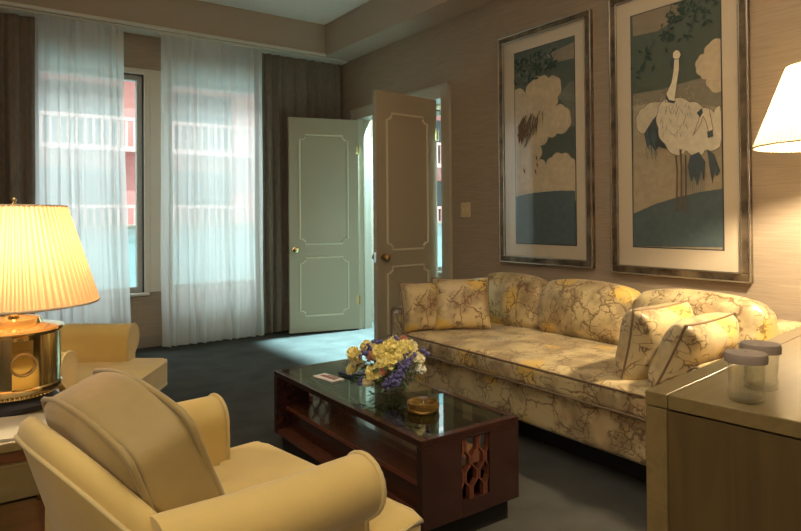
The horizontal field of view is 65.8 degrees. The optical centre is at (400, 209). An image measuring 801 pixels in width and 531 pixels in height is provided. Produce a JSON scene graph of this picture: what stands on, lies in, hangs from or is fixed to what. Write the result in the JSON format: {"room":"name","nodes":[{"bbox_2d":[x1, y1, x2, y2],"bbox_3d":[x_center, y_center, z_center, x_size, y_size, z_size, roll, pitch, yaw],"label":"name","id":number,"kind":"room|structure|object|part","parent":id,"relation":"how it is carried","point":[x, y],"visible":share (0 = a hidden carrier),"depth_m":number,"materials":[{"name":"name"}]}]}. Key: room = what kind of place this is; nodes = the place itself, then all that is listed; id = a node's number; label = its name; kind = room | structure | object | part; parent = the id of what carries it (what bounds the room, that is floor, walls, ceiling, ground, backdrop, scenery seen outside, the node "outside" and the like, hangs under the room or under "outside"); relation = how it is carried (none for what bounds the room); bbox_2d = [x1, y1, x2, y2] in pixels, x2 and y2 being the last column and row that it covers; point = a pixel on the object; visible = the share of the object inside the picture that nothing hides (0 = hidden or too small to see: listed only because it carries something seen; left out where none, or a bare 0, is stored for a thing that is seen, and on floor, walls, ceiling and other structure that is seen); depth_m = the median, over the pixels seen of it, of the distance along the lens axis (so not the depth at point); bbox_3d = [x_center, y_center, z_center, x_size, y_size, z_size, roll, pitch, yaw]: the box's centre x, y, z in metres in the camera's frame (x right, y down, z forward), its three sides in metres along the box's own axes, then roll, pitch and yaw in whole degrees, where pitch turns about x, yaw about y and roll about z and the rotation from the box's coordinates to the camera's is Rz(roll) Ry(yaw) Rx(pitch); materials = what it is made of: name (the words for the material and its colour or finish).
{"room":"hotel room","nodes":[
{"label":"hotel room","id":0,"kind":"room"},
{"bbox_2d":[199,0,369,24],"bbox_3d":[0.355,-1.959,2.884,8.500,0.120,7.650,0,-1,-35],"label":"ceiling","id":1,"kind":"structure","parent":0,"point":[323,12],"depth_m":5.67,"materials":[{"name":"beige paint"}]},
{"bbox_2d":[0,0,324,56],"bbox_3d":[-2.971,-1.693,4.784,5.250,0.315,0.245,0,-1,-35],"label":"ceiling beam","id":2,"kind":"structure","parent":1,"relation":"attached to","point":[197,16],"depth_m":5.50,"materials":[{"name":"beige paint"}]},
{"bbox_2d":[0,5,347,65],"bbox_3d":[-2.825,-1.526,4.862,5.480,0.015,0.160,0,-1,-35],"label":"track","id":3,"kind":"object","parent":2,"relation":"attached to","point":[3,9],"visible":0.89,"depth_m":5.36,"materials":[{"name":"beige paint"}]},
{"bbox_2d":[0,13,34,313],"bbox_3d":[-3.575,-0.168,4.367,1.796,2.695,0.095,0,-1,-35],"label":"drape","id":4,"kind":"object","parent":3,"relation":"hanging from","point":[17,33],"visible":0.43,"depth_m":4.79,"materials":[{"name":"brown fabric"}]},
{"bbox_2d":[34,14,130,323],"bbox_3d":[-2.536,-0.169,4.983,0.708,2.695,0.075,0,-1,-35],"label":"sheer curtain","id":5,"kind":"object","parent":3,"relation":"hanging from","point":[80,165],"visible":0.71,"depth_m":4.99,"materials":[{"name":"white fabric"}]},
{"bbox_2d":[161,35,263,346],"bbox_3d":[-1.672,-0.168,5.588,0.941,2.695,0.075,0,-1,-35],"label":"sheer curtain","id":6,"kind":"object","parent":3,"relation":"hanging from","point":[212,147],"visible":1,"depth_m":5.57,"materials":[{"name":"white fabric"}]},
{"bbox_2d":[262,53,340,332],"bbox_3d":[-1.008,-0.166,6.183,0.938,2.695,0.092,0,-1,-35],"label":"drape","id":7,"kind":"object","parent":3,"relation":"hanging from","point":[291,87],"visible":0.44,"depth_m":6.05,"materials":[{"name":"brown fabric"}]},
{"bbox_2d":[0,320,646,530],"bbox_3d":[0.380,1.211,2.846,8.500,0.120,7.650,0,-1,-35],"label":"floor","id":8,"kind":"structure","parent":0,"point":[560,490],"depth_m":3.30,"materials":[{"name":"carpet"}]},
{"bbox_2d":[0,389,59,530],"bbox_3d":[-1.282,0.862,1.672,0.670,0.575,0.645,0,-1,-35],"label":"end table","id":9,"kind":"object","parent":8,"relation":"on","point":[17,481],"visible":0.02,"depth_m":1.55,"materials":[{"name":"brown wood"}]},
{"bbox_3d":[-1.114,0.676,1.433,0.590,0.090,0.015,0,-1,-35],"label":"drawer","id":10,"kind":"part","parent":9,"relation":"part of","materials":[{"name":"brown wood"}]},
{"bbox_2d":[0,497,44,530],"bbox_3d":[-1.286,0.978,1.677,0.650,0.025,0.610,0,-1,-35],"label":"shelf","id":11,"kind":"object","parent":9,"relation":"attached to","point":[25,515],"depth_m":1.95,"materials":[{"name":"brown wood"}]},
{"bbox_2d":[0,413,47,441],"bbox_3d":[-1.017,0.569,1.617,0.240,0.006,0.200,0,-1,-21],"label":"magazine","id":12,"kind":"object","parent":9,"relation":"on","point":[9,426],"visible":0.44,"depth_m":1.64,"materials":[{"name":"beige paper"}]},
{"bbox_2d":[0,197,99,416],"bbox_3d":[-1.141,0.269,1.828,0.459,0.614,0.460,0,-1,-23],"label":"table lamp","id":13,"kind":"object","parent":9,"relation":"on","point":[44,266],"visible":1,"depth_m":1.74,"materials":[{"name":"gold"}]},
{"bbox_3d":[-1.058,0.435,1.734,0.052,0.133,0.010,0,-1,-41],"label":"strap plate","id":14,"kind":"part","parent":13,"relation":"part of","materials":[{"name":"gold metal"}]},
{"bbox_3d":[-1.052,0.434,1.727,0.066,0.066,0.006,0,-1,-41],"label":"ring handle","id":15,"kind":"part","parent":13,"relation":"part of","materials":[{"name":"gold metal"}]},
{"bbox_3d":[-1.143,-0.010,1.831,0.279,0.007,0.280,0,-1,-23],"label":"shade trim","id":16,"kind":"part","parent":13,"relation":"part of","materials":[{"name":"beige"}]},
{"bbox_3d":[-1.142,0.133,1.829,0.459,0.290,0.459,0,-1,-23],"label":"lamp shade","id":17,"kind":"part","parent":13,"relation":"part of","materials":[{"name":"fabric"}]},
{"bbox_3d":[-1.141,0.276,1.828,0.459,0.007,0.460,0,-1,-23],"label":"shade trim","id":18,"kind":"part","parent":13,"relation":"part of","materials":[{"name":"beige fabric"}]},
{"bbox_2d":[0,315,167,391],"bbox_3d":[-1.463,0.795,2.645,0.724,0.735,0.766,0,-1,-2],"label":"armchair","id":19,"kind":"object","parent":8,"relation":"on","point":[87,347],"visible":0.26,"depth_m":2.90,"materials":[{"name":"yellow fabric"}]},
{"bbox_3d":[-1.474,0.781,2.344,0.444,0.498,0.153,0,-1,-2],"label":"arm","id":20,"kind":"part","parent":19,"relation":"part of","materials":[{"name":"yellow fabric"}]},
{"bbox_3d":[-1.497,0.788,2.944,0.444,0.498,0.153,0,-1,-2],"label":"arm","id":21,"kind":"part","parent":19,"relation":"part of","materials":[{"name":"yellow fabric"}]},
{"bbox_2d":[78,358,166,388],"bbox_3d":[-1.360,0.777,2.649,0.516,0.168,0.703,0,-1,-2],"label":"seat cushion","id":22,"kind":"object","parent":19,"relation":"on","point":[153,371],"depth_m":2.82,"materials":[{"name":"yellow fabric"}]},
{"bbox_2d":[14,393,423,530],"bbox_3d":[-0.438,0.772,1.394,0.766,0.735,0.724,-1,-1,45],"label":"armchair","id":23,"kind":"object","parent":8,"relation":"on","point":[266,487],"visible":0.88,"depth_m":1.15,"materials":[{"name":"yellow fabric"}]},
{"bbox_3d":[-0.583,0.712,1.249,0.587,0.615,0.302,-1,-1,45],"label":"backrest","id":24,"kind":"part","parent":23,"relation":"part of","materials":[{"name":"yellow fabric"}]},
{"bbox_2d":[41,368,224,512],"bbox_3d":[-0.553,0.536,1.283,0.502,0.394,0.260,-1,-1,45],"label":"pillow","id":25,"kind":"object","parent":23,"relation":"on","point":[137,433],"visible":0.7,"depth_m":1.12,"materials":[{"name":"beige fabric"}]},
{"bbox_3d":[-0.666,0.765,1.591,0.153,0.498,0.444,-1,-1,45],"label":"arm","id":26,"kind":"part","parent":23,"relation":"part of","materials":[{"name":"yellow fabric"}]},
{"bbox_3d":[-0.240,0.757,1.167,0.153,0.498,0.444,-1,-1,45],"label":"arm","id":27,"kind":"part","parent":23,"relation":"part of","materials":[{"name":"yellow fabric"}]},
{"bbox_2d":[214,441,420,530],"bbox_3d":[-0.365,0.755,1.468,0.703,0.168,0.516,-1,-1,45],"label":"seat cushion","id":28,"kind":"object","parent":23,"relation":"on","point":[254,463],"depth_m":1.60,"materials":[{"name":"yellow fabric"}]},
{"bbox_2d":[274,359,518,530],"bbox_3d":[-0.088,0.962,2.654,0.450,0.380,1.192,0,-1,-35],"label":"coffee table","id":29,"kind":"object","parent":8,"relation":"on","point":[428,466],"visible":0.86,"depth_m":2.32,"materials":[{"name":"brown wood"}]},
{"bbox_3d":[-0.423,0.943,3.129,0.450,0.275,0.030,0,-1,-35],"label":"panel","id":30,"kind":"part","parent":29,"relation":"part of","materials":[{"name":"brown wood"}]},
{"bbox_2d":[313,373,343,382],"bbox_3d":[-0.333,0.774,2.859,0.070,0.005,0.150,0,-1,-43],"label":"card","id":31,"kind":"object","parent":29,"relation":"on","point":[327,377],"visible":1,"depth_m":2.85,"materials":[{"name":"white paper"}]},
{"bbox_2d":[320,374,338,379],"bbox_3d":[-0.325,0.772,2.867,0.041,0.001,0.110,0,-1,-43],"label":"print","id":32,"kind":"object","parent":31,"relation":"on","point":[325,376],"depth_m":2.86,"materials":[{"name":"red"}]},
{"bbox_2d":[278,427,416,512],"bbox_3d":[-0.087,1.062,2.653,0.440,0.020,1.132,0,-1,-35],"label":"shelf","id":33,"kind":"object","parent":29,"relation":"attached to","point":[304,442],"depth_m":2.72,"materials":[{"name":"brown wood"}]},
{"bbox_2d":[338,370,364,379],"bbox_3d":[-0.208,0.770,2.899,0.090,0.012,0.160,0,-1,-43],"label":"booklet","id":34,"kind":"object","parent":29,"relation":"on","point":[343,373],"visible":0.31,"depth_m":2.89,"materials":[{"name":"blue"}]},
{"bbox_2d":[286,399,483,485],"bbox_3d":[-0.092,0.958,2.694,0.390,0.020,1.062,0,-1,-35],"label":"shelf","id":35,"kind":"object","parent":29,"relation":"attached to","point":[394,455],"depth_m":2.59,"materials":[{"name":"brown wood"}]},
{"bbox_2d":[363,368,413,393],"bbox_3d":[-0.050,0.727,2.631,0.216,0.090,0.216,0,-1,-35],"label":"flower bowl","id":36,"kind":"object","parent":29,"relation":"on","point":[412,372],"visible":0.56,"depth_m":2.60,"materials":[{"name":"clear glass"}]},
{"bbox_2d":[346,335,429,392],"bbox_3d":[-0.056,0.650,2.641,0.337,0.226,0.311,0,-1,-35],"label":"bouquet","id":37,"kind":"object","parent":36,"relation":"in","point":[395,350],"visible":1,"depth_m":2.57,"materials":[{"name":"yellow plant"}]},
{"bbox_3d":[-0.089,0.811,2.656,0.270,0.013,1.132,0,-1,-35],"label":"panel","id":38,"kind":"part","parent":29,"relation":"part of","materials":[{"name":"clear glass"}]},
{"bbox_3d":[-0.089,0.785,2.656,0.450,0.025,1.192,0,-1,-35],"label":"frame","id":39,"kind":"part","parent":29,"relation":"part of","materials":[{"name":"brown wood"}]},
{"bbox_2d":[406,396,439,414],"bbox_3d":[0.086,0.750,2.378,0.128,0.036,0.128,0,-1,-35],"label":"ashtray","id":40,"kind":"object","parent":29,"relation":"on","point":[421,405],"visible":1,"depth_m":2.34,"materials":[{"name":"orange glass"}]},
{"bbox_3d":[0.246,0.927,2.180,0.450,0.275,0.030,0,-1,-35],"label":"panel","id":41,"kind":"part","parent":29,"relation":"part of","materials":[{"name":"brown wood"}]},
{"bbox_2d":[390,272,800,481],"bbox_3d":[0.932,0.774,3.357,1.049,0.757,2.147,0,-1,-35],"label":"sofa","id":42,"kind":"object","parent":8,"relation":"on","point":[546,359],"visible":0.47,"depth_m":3.09,"materials":[{"name":"yellow fabric"}]},
{"bbox_3d":[0.351,0.751,4.155,0.904,0.289,0.159,0,-1,-35],"label":"arm","id":43,"kind":"part","parent":42,"relation":"part of"},
{"bbox_2d":[399,282,436,333],"bbox_3d":[0.145,0.600,3.840,0.307,0.310,0.177,0,-1,-23],"label":"throw pillow","id":44,"kind":"object","parent":42,"relation":"on","point":[418,300],"visible":0.8,"depth_m":3.76,"materials":[{"name":"brown fabric"}]},
{"bbox_2d":[431,277,491,330],"bbox_3d":[0.377,0.583,3.840,0.368,0.325,0.194,0,-1,-4],"label":"throw pillow","id":45,"kind":"object","parent":42,"relation":"on","point":[461,303],"visible":0.94,"depth_m":3.77,"materials":[{"name":"brown fabric"}]},
{"bbox_2d":[485,272,547,328],"bbox_3d":[0.732,0.590,4.005,0.250,0.370,0.565,0,-1,-35],"label":"cushion","id":46,"kind":"object","parent":42,"relation":"on","point":[515,299],"depth_m":3.86,"materials":[{"name":"beige fabric"}]},
{"bbox_2d":[407,322,650,418],"bbox_3d":[0.861,0.788,3.309,0.878,0.154,1.818,0,-1,-35],"label":"seat cushion","id":47,"kind":"object","parent":42,"relation":"on","point":[577,371],"depth_m":3.06,"materials":[{"name":"beige fabric"}]},
{"bbox_2d":[538,279,640,344],"bbox_3d":[1.073,0.582,3.523,0.252,0.370,0.665,0,-1,-35],"label":"cushion","id":48,"kind":"object","parent":42,"relation":"on","point":[593,311],"depth_m":3.43,"materials":[{"name":"beige fabric"}]},
{"bbox_2d":[615,300,693,379],"bbox_3d":[1.126,0.579,2.742,0.446,0.330,0.213,0,-1,-37],"label":"throw pillow","id":49,"kind":"object","parent":42,"relation":"on","point":[642,329],"visible":0.61,"depth_m":2.61,"materials":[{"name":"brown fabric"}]},
{"bbox_2d":[648,312,738,387],"bbox_3d":[1.231,0.597,2.593,0.466,0.309,0.253,0,-1,-40],"label":"throw pillow","id":50,"kind":"object","parent":42,"relation":"on","point":[694,341],"visible":0.69,"depth_m":2.46,"materials":[{"name":"brown fabric"}]},
{"bbox_2d":[633,289,777,348],"bbox_3d":[1.443,0.573,2.995,0.252,0.370,0.675,0,-1,-35],"label":"cushion","id":51,"kind":"object","parent":42,"relation":"on","point":[756,321],"depth_m":2.82,"materials":[{"name":"beige fabric"}]},
{"bbox_3d":[1.491,0.724,2.536,0.904,0.289,0.159,0,-1,-35],"label":"arm","id":52,"kind":"part","parent":42,"relation":"part of"},
{"bbox_2d":[645,326,800,530],"bbox_3d":[1.176,0.754,1.500,1.225,0.750,0.600,0,-1,-42],"label":"base cabinet","id":53,"kind":"object","parent":8,"relation":"on","point":[715,462],"visible":0.87,"depth_m":1.23,"materials":[{"name":"brown wood"}]},
{"bbox_3d":[0.728,0.769,1.090,0.006,0.716,0.506,0,-1,-42],"label":"panel","id":54,"kind":"part","parent":53,"relation":"part of","materials":[{"name":"brown wood"}]},
{"bbox_2d":[723,348,768,404],"bbox_3d":[0.687,0.331,1.230,0.079,0.098,0.079,0,-1,-35],"label":"glass jar","id":55,"kind":"object","parent":53,"relation":"on","point":[746,357],"visible":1,"depth_m":1.21,"materials":[{"name":"clear glass"},{"name":"grey plastic"}]},
{"bbox_2d":[739,340,781,391],"bbox_3d":[0.766,0.331,1.317,0.079,0.098,0.079,0,-1,-35],"label":"glass jar","id":56,"kind":"object","parent":53,"relation":"on","point":[771,348],"visible":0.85,"depth_m":1.30,"materials":[{"name":"clear glass"},{"name":"grey plastic"}]},
{"bbox_2d":[752,61,800,151],"bbox_3d":[1.647,0.285,2.385,0.499,1.702,0.500,0,-1,-35],"label":"floor lamp","id":57,"kind":"object","parent":8,"relation":"on","point":[780,130],"visible":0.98,"depth_m":2.36,"materials":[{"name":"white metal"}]},
{"bbox_3d":[1.643,-0.251,2.391,0.499,0.007,0.500,0,-1,-35],"label":"shade trim","id":58,"kind":"part","parent":57,"relation":"part of","materials":[{"name":"beige"}]},
{"bbox_2d":[340,0,800,321],"bbox_3d":[1.554,-0.375,3.560,0.140,3.050,7.420,0,-1,-35],"label":"wall","id":59,"kind":"structure","parent":0,"point":[462,50],"depth_m":4.21,"materials":[{"name":"brown paint"}]},
{"bbox_2d":[124,32,441,336],"bbox_3d":[-1.762,-0.321,5.887,8.500,3.050,0.236,0,-1,-35],"label":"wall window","id":60,"kind":"structure","parent":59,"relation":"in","point":[140,51],"depth_m":5.45,"materials":[{"name":"beige paint"}]},
{"bbox_2d":[124,67,150,296],"bbox_3d":[-2.673,-0.243,5.171,1.085,1.980,0.155,0,-1,-35],"label":"window frame","id":61,"kind":"structure","parent":60,"relation":"attached to","point":[137,79],"depth_m":5.43,"materials":[{"name":"grey paint"}]},
{"bbox_3d":[-2.648,0.734,5.135,1.065,0.025,0.095,0,-1,-35],"label":"sill","id":62,"kind":"part","parent":61,"relation":"part of","materials":[{"name":"beige paint"}]},
{"bbox_2d":[137,330,287,348],"bbox_3d":[-2.893,1.151,4.931,5.550,0.100,0.014,0,-1,-35],"label":"baseboard","id":63,"kind":"structure","parent":60,"relation":"attached to","point":[153,340],"depth_m":5.42,"materials":[{"name":"brown paint"}]},
{"bbox_2d":[436,105,441,273],"bbox_3d":[0.542,-0.241,7.436,1.650,1.980,0.155,0,-1,-35],"label":"window","id":64,"kind":"structure","parent":60,"relation":"attached to","point":[438,113],"depth_m":7.38,"materials":[{"name":"grey paint"}]},
{"bbox_2d":[288,117,360,333],"bbox_3d":[-0.747,0.145,6.091,0.714,2.083,0.182,0,-1,-21],"label":"door","id":65,"kind":"structure","parent":59,"relation":"in","point":[323,179],"depth_m":6.06,"materials":[{"name":"beige paint"}]},
{"bbox_3d":[-1.000,0.383,5.931,0.058,0.058,0.069,0,-1,-21],"label":"knob","id":66,"kind":"part","parent":65,"relation":"part of","materials":[{"name":"gold metal"}]},
{"bbox_3d":[-0.750,-0.199,6.069,0.497,1.082,0.019,0,-1,-21],"label":"molding","id":67,"kind":"part","parent":65,"relation":"part of","materials":[{"name":"beige paint"}]},
{"bbox_3d":[-0.743,0.746,6.058,0.497,0.582,0.019,0,-1,-21],"label":"molding","id":68,"kind":"part","parent":65,"relation":"part of","materials":[{"name":"beige paint"}]},
{"bbox_2d":[350,82,452,328],"bbox_3d":[0.016,0.078,5.717,0.170,2.220,1.570,0,-1,-35],"label":"trim","id":69,"kind":"structure","parent":59,"relation":"attached to","point":[441,93],"depth_m":6.22,"materials":[{"name":"beige paint"}]},
{"bbox_2d":[372,90,437,359],"bbox_3d":[0.053,0.125,4.950,0.669,2.083,0.182,0,-1,-42],"label":"door","id":70,"kind":"structure","parent":59,"relation":"in","point":[405,132],"depth_m":4.88,"materials":[{"name":"beige paint"}]},
{"bbox_3d":[-0.110,0.362,4.724,0.058,0.058,0.069,0,-1,-42],"label":"knob","id":71,"kind":"part","parent":70,"relation":"part of","materials":[{"name":"gold metal"}]},
{"bbox_3d":[0.059,-0.219,4.930,0.452,1.082,0.019,0,-1,-42],"label":"molding","id":72,"kind":"part","parent":70,"relation":"part of","materials":[{"name":"beige paint"}]},
{"bbox_3d":[0.066,0.726,4.918,0.452,0.582,0.019,0,-1,-42],"label":"molding","id":73,"kind":"part","parent":70,"relation":"part of","materials":[{"name":"beige paint"}]},
{"bbox_2d":[325,0,495,61],"bbox_3d":[1.363,-1.742,3.449,0.300,0.315,7.420,0,-1,-35],"label":"ceiling beam","id":74,"kind":"structure","parent":59,"relation":"attached to","point":[374,25],"depth_m":5.42,"materials":[{"name":"beige paint"}]},
{"bbox_2d":[461,202,470,216],"bbox_3d":[0.514,-0.001,4.903,0.013,0.116,0.110,0,-1,-35],"label":"light switch","id":75,"kind":"object","parent":59,"relation":"attached to","point":[465,207],"visible":1,"depth_m":4.90,"materials":[{"name":"beige plastic"}]},
{"bbox_2d":[497,8,595,268],"bbox_3d":[0.973,-0.445,4.231,0.036,1.639,0.825,0,-1,-35],"label":"framed picture","id":76,"kind":"object","parent":59,"relation":"attached to","point":[546,89],"visible":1,"depth_m":4.19,"materials":[{"name":"glass"},{"name":"paper"},{"name":"wood"}]},
{"bbox_2d":[514,35,576,245],"bbox_3d":[0.972,-0.445,4.222,0.015,1.366,0.542,0,-1,-35],"label":"print","id":77,"kind":"object","parent":76,"relation":"attached to","point":[545,72],"depth_m":4.20,"materials":[{"name":"multicoloured"}]},
{"bbox_2d":[608,0,753,283],"bbox_3d":[1.522,-0.458,3.448,0.040,1.669,0.819,0,-1,-35],"label":"framed picture","id":78,"kind":"object","parent":59,"relation":"attached to","point":[680,74],"visible":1,"depth_m":3.41,"materials":[{"name":"glass"},{"name":"paper"},{"name":"wood"}]},
{"bbox_2d":[630,0,724,250],"bbox_3d":[1.516,-0.468,3.443,0.024,1.371,0.540,0,-1,-35],"label":"print","id":79,"kind":"object","parent":78,"relation":"attached to","point":[677,47],"depth_m":3.43,"materials":[{"name":"multicoloured paper"}]},
{"bbox_3d":[-2.209,1.290,6.520,8.700,0.150,1.360,0,-1,-35],"label":"floor","id":80,"kind":"structure","parent":0,"visible":0},
{"bbox_2d":[128,221,441,286],"bbox_3d":[-2.588,0.693,6.973,8.200,1.060,0.060,0,-1,-35],"label":"balcony railing","id":81,"kind":"object","parent":80,"relation":"on","point":[131,228],"visible":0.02,"depth_m":6.74,"materials":[{"name":"white metal"}]},
{"bbox_3d":[-2.592,0.183,6.979,8.200,0.040,0.060,0,-1,-35],"label":"handrail","id":82,"kind":"part","parent":81,"relation":"part of","materials":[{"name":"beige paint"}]},
{"label":"outside","id":83,"kind":"structure","parent":0,"visible":0},
{"bbox_3d":[-14.894,10.691,29.815,70.000,0.200,53.800,0,-1,-35],"label":"ground","id":84,"kind":"structure","parent":83,"visible":0},
{"bbox_2d":[124,81,441,224],"bbox_3d":[-13.594,-0.734,24.506,38.000,22.500,10.300,0,-1,-35],"label":"hotel building","id":85,"kind":"structure","parent":84,"relation":"on","point":[129,87],"depth_m":22.49,"materials":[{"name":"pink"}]}
]}

